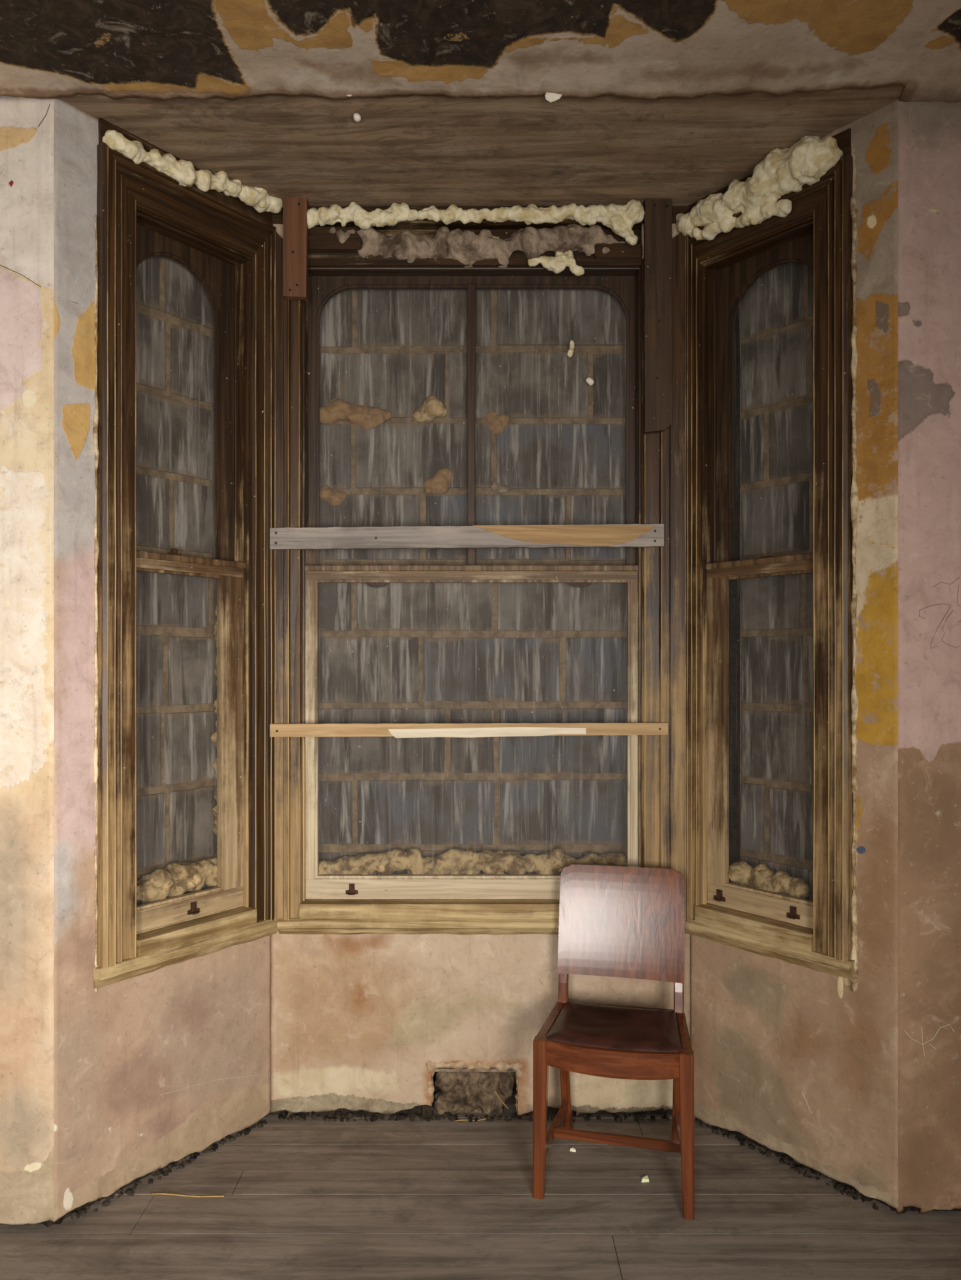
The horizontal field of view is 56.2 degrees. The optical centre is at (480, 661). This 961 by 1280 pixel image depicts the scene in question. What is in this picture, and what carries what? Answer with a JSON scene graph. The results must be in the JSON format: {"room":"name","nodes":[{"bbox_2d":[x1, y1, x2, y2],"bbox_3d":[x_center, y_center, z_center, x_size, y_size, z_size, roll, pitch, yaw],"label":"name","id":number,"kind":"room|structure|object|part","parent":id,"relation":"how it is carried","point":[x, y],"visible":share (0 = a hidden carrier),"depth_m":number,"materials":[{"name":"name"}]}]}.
{"room":"abandoned house room","nodes":[
{"label":"abandoned house room","id":0,"kind":"room"},
{"bbox_2d":[0,97,63,1224],"bbox_3d":[-1.561,0.016,2.426,0.886,3.008,0.124,0,0,0],"label":"wall","id":1,"kind":"structure","parent":0,"point":[27,212],"depth_m":2.37,"materials":[{"name":"paint"}]},
{"bbox_2d":[43,98,270,1226],"bbox_3d":[-0.944,0.014,2.696,0.131,3.012,0.752,0,0,37],"label":"wall","id":2,"kind":"structure","parent":0,"point":[154,1069],"depth_m":2.45,"materials":[{"name":"paint"}]},
{"bbox_2d":[93,117,277,988],"bbox_3d":[-0.904,-0.301,2.731,0.182,2.387,0.626,0,0,37],"label":"window","id":3,"kind":"structure","parent":2,"relation":"in","point":[229,246],"depth_m":2.76,"materials":[{"name":"brown wood"}]},
{"bbox_2d":[136,857,217,902],"bbox_3d":[-0.925,0.673,2.786,0.116,0.114,0.331,0,0,37],"label":"foam","id":4,"kind":"object","parent":3,"relation":"attached to","point":[177,878],"visible":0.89,"depth_m":2.74,"materials":[{"name":"beige plastic"}]},
{"bbox_3d":[-0.936,-0.779,2.775,0.032,1.018,0.415,0,0,37],"label":"sash","id":5,"kind":"part","parent":3,"relation":"part of","materials":[{"name":"brown wood"}]},
{"bbox_3d":[-0.850,0.861,2.690,0.047,0.062,0.626,0,0,37],"label":"sill moulding","id":6,"kind":"part","parent":3,"relation":"part of","materials":[{"name":"brown wood"}]},
{"bbox_3d":[-0.881,-0.294,2.733,0.006,0.045,0.393,0,0,37],"label":"rail","id":7,"kind":"part","parent":3,"relation":"part of","materials":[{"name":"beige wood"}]},
{"bbox_3d":[-0.881,0.751,2.733,0.005,0.066,0.393,0,0,37],"label":"rail","id":8,"kind":"part","parent":3,"relation":"part of","materials":[{"name":"beige wood"}]},
{"bbox_3d":[-0.892,0.232,2.741,0.046,1.104,0.415,0,0,37],"label":"sash","id":9,"kind":"part","parent":3,"relation":"part of","materials":[{"name":"beige wood"}]},
{"bbox_2d":[102,130,282,212],"bbox_3d":[-0.840,-1.460,2.696,0.086,0.124,0.614,0,0,37],"label":"foam","id":10,"kind":"object","parent":3,"relation":"attached to","point":[183,171],"visible":0.92,"depth_m":2.63,"materials":[{"name":"beige plastic"}]},
{"bbox_2d":[210,606,216,834],"bbox_3d":[-0.850,0.168,2.931,0.055,0.794,0.048,0,0,-14],"label":"foam","id":11,"kind":"object","parent":3,"relation":"attached to","point":[213,737],"visible":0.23,"depth_m":2.92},
{"bbox_2d":[136,257,216,905],"bbox_3d":[-0.998,-0.290,2.837,0.085,2.380,0.500,0,0,37],"label":"wall","id":12,"kind":"structure","parent":0,"point":[176,650],"depth_m":2.83,"materials":[{"name":"wood"}]},
{"bbox_2d":[319,290,626,874],"bbox_3d":[0.004,-0.290,3.131,1.420,2.380,0.085,0,0,0],"label":"wall","id":13,"kind":"structure","parent":0,"point":[504,793],"depth_m":3.09,"materials":[{"name":"wood"}]},
{"bbox_2d":[320,485,345,504],"bbox_3d":[-0.522,-0.572,3.091,0.121,0.070,0.038,0,0,-9],"label":"lump","id":14,"kind":"object","parent":13,"relation":"attached to","point":[327,494],"visible":0.83,"depth_m":3.08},
{"bbox_2d":[320,398,391,429],"bbox_3d":[-0.438,-0.856,3.098,0.269,0.122,0.078,0,0,0],"label":"lump","id":15,"kind":"object","parent":13,"relation":"on","point":[337,410],"visible":0.95,"depth_m":3.07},
{"bbox_2d":[413,396,447,421],"bbox_3d":[-0.173,-0.870,3.093,0.120,0.090,0.051,0,0,0],"label":"lump","id":16,"kind":"object","parent":13,"relation":"attached to","point":[431,408],"visible":1,"depth_m":3.08,"materials":[{"name":"beige plastic"}]},
{"bbox_2d":[424,468,451,493],"bbox_3d":[-0.139,-0.624,3.095,0.107,0.097,0.057,0,0,-28],"label":"lump","id":17,"kind":"object","parent":13,"relation":"attached to","point":[439,483],"visible":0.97,"depth_m":3.08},
{"bbox_2d":[485,412,509,434],"bbox_3d":[0.056,-0.822,3.096,0.089,0.082,0.045,0,0,0],"label":"lump","id":18,"kind":"object","parent":13,"relation":"attached to","point":[497,424],"visible":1,"depth_m":3.08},
{"bbox_2d":[491,481,509,492],"bbox_3d":[0.068,-0.601,3.094,0.067,0.044,0.020,0,0,6],"label":"lump","id":19,"kind":"object","parent":13,"relation":"attached to","point":[495,486],"visible":1,"depth_m":3.09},
{"bbox_2d":[268,224,689,1118],"bbox_3d":[0.000,0.017,3.016,1.412,3.017,0.163,0,0,0],"label":"wall","id":20,"kind":"structure","parent":0,"point":[364,1024],"depth_m":2.95,"materials":[{"name":"paint"}]},
{"bbox_2d":[272,206,688,934],"bbox_3d":[0.000,-0.299,2.992,1.362,2.383,0.183,0,0,0],"label":"window","id":21,"kind":"structure","parent":20,"relation":"in","point":[307,901],"depth_m":2.94,"materials":[{"name":"brown wood"}]},
{"bbox_2d":[283,197,308,299],"bbox_3d":[-0.595,-1.334,2.898,0.077,0.327,0.030,0,0,0],"label":"timber offcut","id":22,"kind":"object","parent":21,"relation":"attached to","point":[295,225],"visible":1,"depth_m":2.89,"materials":[{"name":"brown wood"}]},
{"bbox_3d":[-0.348,-0.261,3.024,0.084,0.022,0.012,0,0,0],"label":"finger pull","id":23,"kind":"part","parent":21,"relation":"part of","materials":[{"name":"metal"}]},
{"bbox_3d":[0.000,0.861,2.924,1.312,0.062,0.047,0,0,0],"label":"sill moulding","id":24,"kind":"part","parent":21,"relation":"part of","materials":[{"name":"brown wood"}]},
{"bbox_3d":[-0.029,0.751,2.975,1.094,0.066,0.005,0,0,0],"label":"rail","id":25,"kind":"part","parent":21,"relation":"part of","materials":[{"name":"paint"}]},
{"bbox_2d":[270,524,663,549],"bbox_3d":[-0.043,-0.403,2.900,1.265,0.080,0.027,0,0,0],"label":"wooden board","id":26,"kind":"object","parent":21,"relation":"attached to","point":[606,535],"visible":1,"depth_m":2.89,"materials":[{"name":"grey wood"}]},
{"bbox_2d":[270,723,667,737],"bbox_3d":[-0.037,0.220,2.902,1.280,0.048,0.022,0,0,0],"label":"batten","id":27,"kind":"object","parent":21,"relation":"attached to","point":[398,730],"visible":1,"depth_m":2.89,"materials":[{"name":"brown wood"}]},
{"bbox_3d":[-0.026,0.223,2.993,1.048,0.993,0.003,0,0,0],"label":"glass pane","id":28,"kind":"part","parent":21,"relation":"part of","materials":[{"name":"grey glass"}]},
{"bbox_3d":[-0.029,-0.791,3.044,1.116,1.043,0.032,0,0,0],"label":"sash","id":29,"kind":"part","parent":21,"relation":"part of","materials":[{"name":"brown wood"}]},
{"bbox_3d":[-0.029,0.232,2.989,1.116,1.104,0.046,0,0,0],"label":"sash","id":30,"kind":"part","parent":21,"relation":"part of","materials":[{"name":"paint"}]},
{"bbox_3d":[-0.029,-0.294,2.975,1.094,0.045,0.005,0,0,0],"label":"rail","id":31,"kind":"part","parent":21,"relation":"part of","materials":[{"name":"paint"}]},
{"bbox_2d":[319,848,626,874],"bbox_3d":[-0.027,0.699,3.038,1.112,0.143,0.106,0,0,0],"label":"foam","id":32,"kind":"object","parent":21,"relation":"attached to","point":[455,861],"visible":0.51,"depth_m":3.01,"materials":[{"name":"beige plastic"}]},
{"bbox_3d":[-0.026,-0.791,3.045,1.057,0.962,0.003,0,0,0],"label":"glass pane","id":33,"kind":"part","parent":21,"relation":"part of","materials":[{"name":"grey glass"}]},
{"bbox_2d":[307,199,644,245],"bbox_3d":[-0.023,-1.419,2.906,1.104,0.140,0.082,0,0,0],"label":"foam","id":34,"kind":"object","parent":21,"relation":"attached to","point":[621,219],"visible":0.99,"depth_m":2.89,"materials":[{"name":"beige plastic"}]},
{"bbox_2d":[329,224,625,268],"bbox_3d":[-0.006,-1.366,2.956,0.989,0.151,0.088,0,0,0],"label":"insulation","id":35,"kind":"object","parent":21,"relation":"on","point":[467,247],"visible":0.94,"depth_m":2.94},
{"bbox_2d":[528,250,583,275],"bbox_3d":[0.243,-1.287,2.905,0.183,0.085,0.049,0,0,0],"label":"foam","id":36,"kind":"object","parent":21,"relation":"attached to","point":[557,264],"visible":1,"depth_m":2.89,"materials":[{"name":"beige plastic"}]},
{"bbox_2d":[567,340,574,356],"bbox_3d":[0.305,-1.057,3.036,0.025,0.056,0.022,0,0,0],"label":"drip","id":37,"kind":"object","parent":21,"relation":"attached to","point":[571,348],"visible":1,"depth_m":3.03,"materials":[{"name":"beige plastic"}]},
{"bbox_3d":[0.334,-0.261,3.024,0.084,0.022,0.012,0,0,0],"label":"finger pull","id":38,"kind":"part","parent":21,"relation":"part of","materials":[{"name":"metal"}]},
{"bbox_2d":[586,377,593,385],"bbox_3d":[0.369,-0.947,3.038,0.027,0.027,0.020,0,0,19],"label":"drip","id":39,"kind":"object","parent":21,"relation":"attached to","point":[590,381],"visible":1,"depth_m":3.03,"materials":[{"name":"white paint"}]},
{"bbox_2d":[643,199,671,433],"bbox_3d":[0.571,-1.112,2.899,0.088,0.748,0.028,0,0,0],"label":"plank","id":40,"kind":"object","parent":21,"relation":"attached to","point":[657,221],"visible":1,"depth_m":2.89,"materials":[{"name":"brown wood"}]},
{"bbox_2d":[0,1104,960,1279],"bbox_3d":[0.000,1.530,2.125,3.800,0.060,2.150,0,0,0],"label":"floor","id":41,"kind":"structure","parent":0,"point":[310,1199],"depth_m":2.43,"materials":[{"name":"wood"}]},
{"bbox_2d":[71,1120,266,1219],"bbox_3d":[-0.900,1.494,2.680,0.061,0.023,0.652,0,0,37],"label":"dirt","id":42,"kind":"object","parent":41,"relation":"on","point":[212,1147],"visible":0.98,"depth_m":2.66,"materials":[{"name":"black soil"}]},
{"bbox_2d":[150,1193,223,1196],"bbox_3d":[-0.824,1.497,2.525,0.213,0.007,0.004,0,0,4],"label":"wood splinter","id":43,"kind":"object","parent":41,"relation":"on","point":[150,1193],"visible":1,"depth_m":2.53,"materials":[{"name":"wood"}]},
{"bbox_2d":[278,1111,669,1121],"bbox_3d":[0.003,1.497,2.959,1.338,0.025,0.064,0,0,0],"label":"dirt","id":44,"kind":"object","parent":41,"relation":"on","point":[338,1115],"visible":0.88,"depth_m":2.95,"materials":[{"name":"black soil"}]},
{"bbox_2d":[533,863,694,1219],"bbox_3d":[0.403,1.073,2.653,0.441,0.853,0.430,0,0,13],"label":"dining chair","id":45,"kind":"object","parent":41,"relation":"on","point":[622,921],"visible":1,"depth_m":2.73,"materials":[{"name":"red wood"}]},
{"bbox_3d":[0.170,1.278,2.530,0.042,0.443,0.040,0,0,13],"label":"leg","id":46,"kind":"part","parent":45,"relation":"part of","materials":[{"name":"red wood"}]},
{"bbox_3d":[0.209,1.091,2.671,0.024,0.067,0.267,0,0,18],"label":"seat rail","id":47,"kind":"part","parent":45,"relation":"part of","materials":[{"name":"red wood"}]},
{"bbox_3d":[0.270,1.127,2.841,0.038,0.745,0.098,0,0,13],"label":"leg","id":48,"kind":"part","parent":45,"relation":"part of","materials":[{"name":"red wood"}]},
{"bbox_3d":[0.360,1.095,2.468,0.366,0.072,0.050,0,0,13],"label":"seat rail","id":49,"kind":"part","parent":45,"relation":"part of","materials":[{"name":"red wood"}]},
{"bbox_2d":[545,1002,682,1051],"bbox_3d":[0.394,1.065,2.613,0.386,0.044,0.310,0,0,13],"label":"seat cushion","id":50,"kind":"object","parent":45,"relation":"on","point":[570,1026],"depth_m":2.58,"materials":[{"name":"red leather"}]},
{"bbox_3d":[0.430,1.091,2.771,0.328,0.064,0.022,0,0,13],"label":"seat rail","id":51,"kind":"part","parent":45,"relation":"part of","materials":[{"name":"red wood"}]},
{"bbox_3d":[0.440,0.809,2.813,0.386,0.325,0.101,0,0,13],"label":"backrest","id":52,"kind":"part","parent":45,"relation":"part of","materials":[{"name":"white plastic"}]},
{"bbox_3d":[0.605,1.127,2.764,0.038,0.745,0.098,0,0,13],"label":"leg","id":53,"kind":"part","parent":45,"relation":"part of","materials":[{"name":"red wood"}]},
{"bbox_3d":[0.585,1.091,2.584,0.024,0.067,0.267,0,0,8],"label":"seat rail","id":54,"kind":"part","parent":45,"relation":"part of","materials":[{"name":"red wood"}]},
{"bbox_3d":[0.559,1.278,2.440,0.042,0.443,0.040,0,0,13],"label":"leg","id":55,"kind":"part","parent":45,"relation":"part of","materials":[{"name":"red wood"}]},
{"bbox_2d":[641,1176,648,1181],"bbox_3d":[0.475,1.494,2.604,0.024,0.009,0.024,0,0,0],"label":"paint fleck","id":56,"kind":"object","parent":41,"relation":"on","point":[645,1178],"visible":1,"depth_m":2.60,"materials":[{"name":"beige paint"}]},
{"bbox_2d":[696,1118,878,1209],"bbox_3d":[0.903,1.495,2.709,0.052,0.024,0.617,0,0,-40],"label":"dirt","id":57,"kind":"object","parent":41,"relation":"on","point":[857,1195],"visible":0.98,"depth_m":2.66,"materials":[{"name":"black soil"}]},
{"bbox_2d":[0,0,960,205],"bbox_3d":[0.073,-1.507,2.109,3.349,0.075,1.822,0,0,0],"label":"ceiling","id":58,"kind":"structure","parent":0,"point":[553,50],"depth_m":2.32,"materials":[{"name":"brown paint"}]},
{"bbox_2d":[353,113,360,121],"bbox_3d":[-0.337,-1.484,2.451,0.022,0.022,0.022,0,0,0],"label":"plaster nub","id":59,"kind":"object","parent":58,"relation":"attached to","point":[356,116],"visible":1,"depth_m":2.44,"materials":[{"name":"white paint"}]},
{"bbox_2d":[729,263,813,900],"bbox_3d":[0.990,-0.290,2.955,0.105,2.380,0.620,0,0,-40],"label":"wall","id":60,"kind":"structure","parent":0,"point":[771,618],"depth_m":2.93,"materials":[{"name":"wood"}]},
{"bbox_2d":[690,100,906,1213],"bbox_3d":[0.941,-0.003,2.725,0.135,3.045,0.709,0,0,-40],"label":"wall","id":61,"kind":"structure","parent":0,"point":[799,1063],"depth_m":2.50,"materials":[{"name":"paint"}]},
{"bbox_2d":[685,128,854,979],"bbox_3d":[0.899,-0.302,2.761,0.183,2.387,0.576,0,0,-40],"label":"window","id":62,"kind":"structure","parent":61,"relation":"in","point":[816,934],"depth_m":2.74,"materials":[{"name":"brown wood"}]},
{"bbox_2d":[676,136,842,239],"bbox_3d":[0.822,-1.415,2.731,0.162,0.195,0.562,0,0,-40],"label":"foam","id":63,"kind":"object","parent":62,"relation":"attached to","point":[782,172],"visible":0.98,"depth_m":2.66,"materials":[{"name":"beige plastic"}]},
{"bbox_3d":[0.874,0.232,2.788,0.046,1.104,0.404,0,0,-40],"label":"sash","id":64,"kind":"part","parent":62,"relation":"part of","materials":[{"name":"beige wood"}]},
{"bbox_3d":[0.863,-0.294,2.779,0.006,0.044,0.382,0,0,-40],"label":"rail","id":65,"kind":"part","parent":62,"relation":"part of","materials":[{"name":"beige wood"}]},
{"bbox_3d":[0.863,0.751,2.779,0.006,0.065,0.382,0,0,-40],"label":"rail","id":66,"kind":"part","parent":62,"relation":"part of","materials":[{"name":"beige wood"}]},
{"bbox_3d":[0.916,-0.779,2.824,0.032,1.018,0.404,0,0,-40],"label":"sash","id":67,"kind":"part","parent":62,"relation":"part of","materials":[{"name":"brown wood"}]},
{"bbox_2d":[728,861,810,898],"bbox_3d":[0.902,0.717,2.838,0.107,0.161,0.305,0,0,-40],"label":"foam","id":68,"kind":"object","parent":62,"relation":"on","point":[762,877],"visible":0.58,"depth_m":2.81,"materials":[{"name":"beige plastic"}]},
{"bbox_3d":[0.847,0.861,2.718,0.047,0.062,0.576,0,0,-40],"label":"sill moulding","id":69,"kind":"part","parent":62,"relation":"part of","materials":[{"name":"brown wood"}]},
{"bbox_2d":[889,101,960,1214],"bbox_3d":[1.612,-0.011,2.483,0.985,3.063,0.124,0,0,0],"label":"wall","id":70,"kind":"structure","parent":0,"point":[929,133],"depth_m":2.42,"materials":[{"name":"paint"}]}
]}

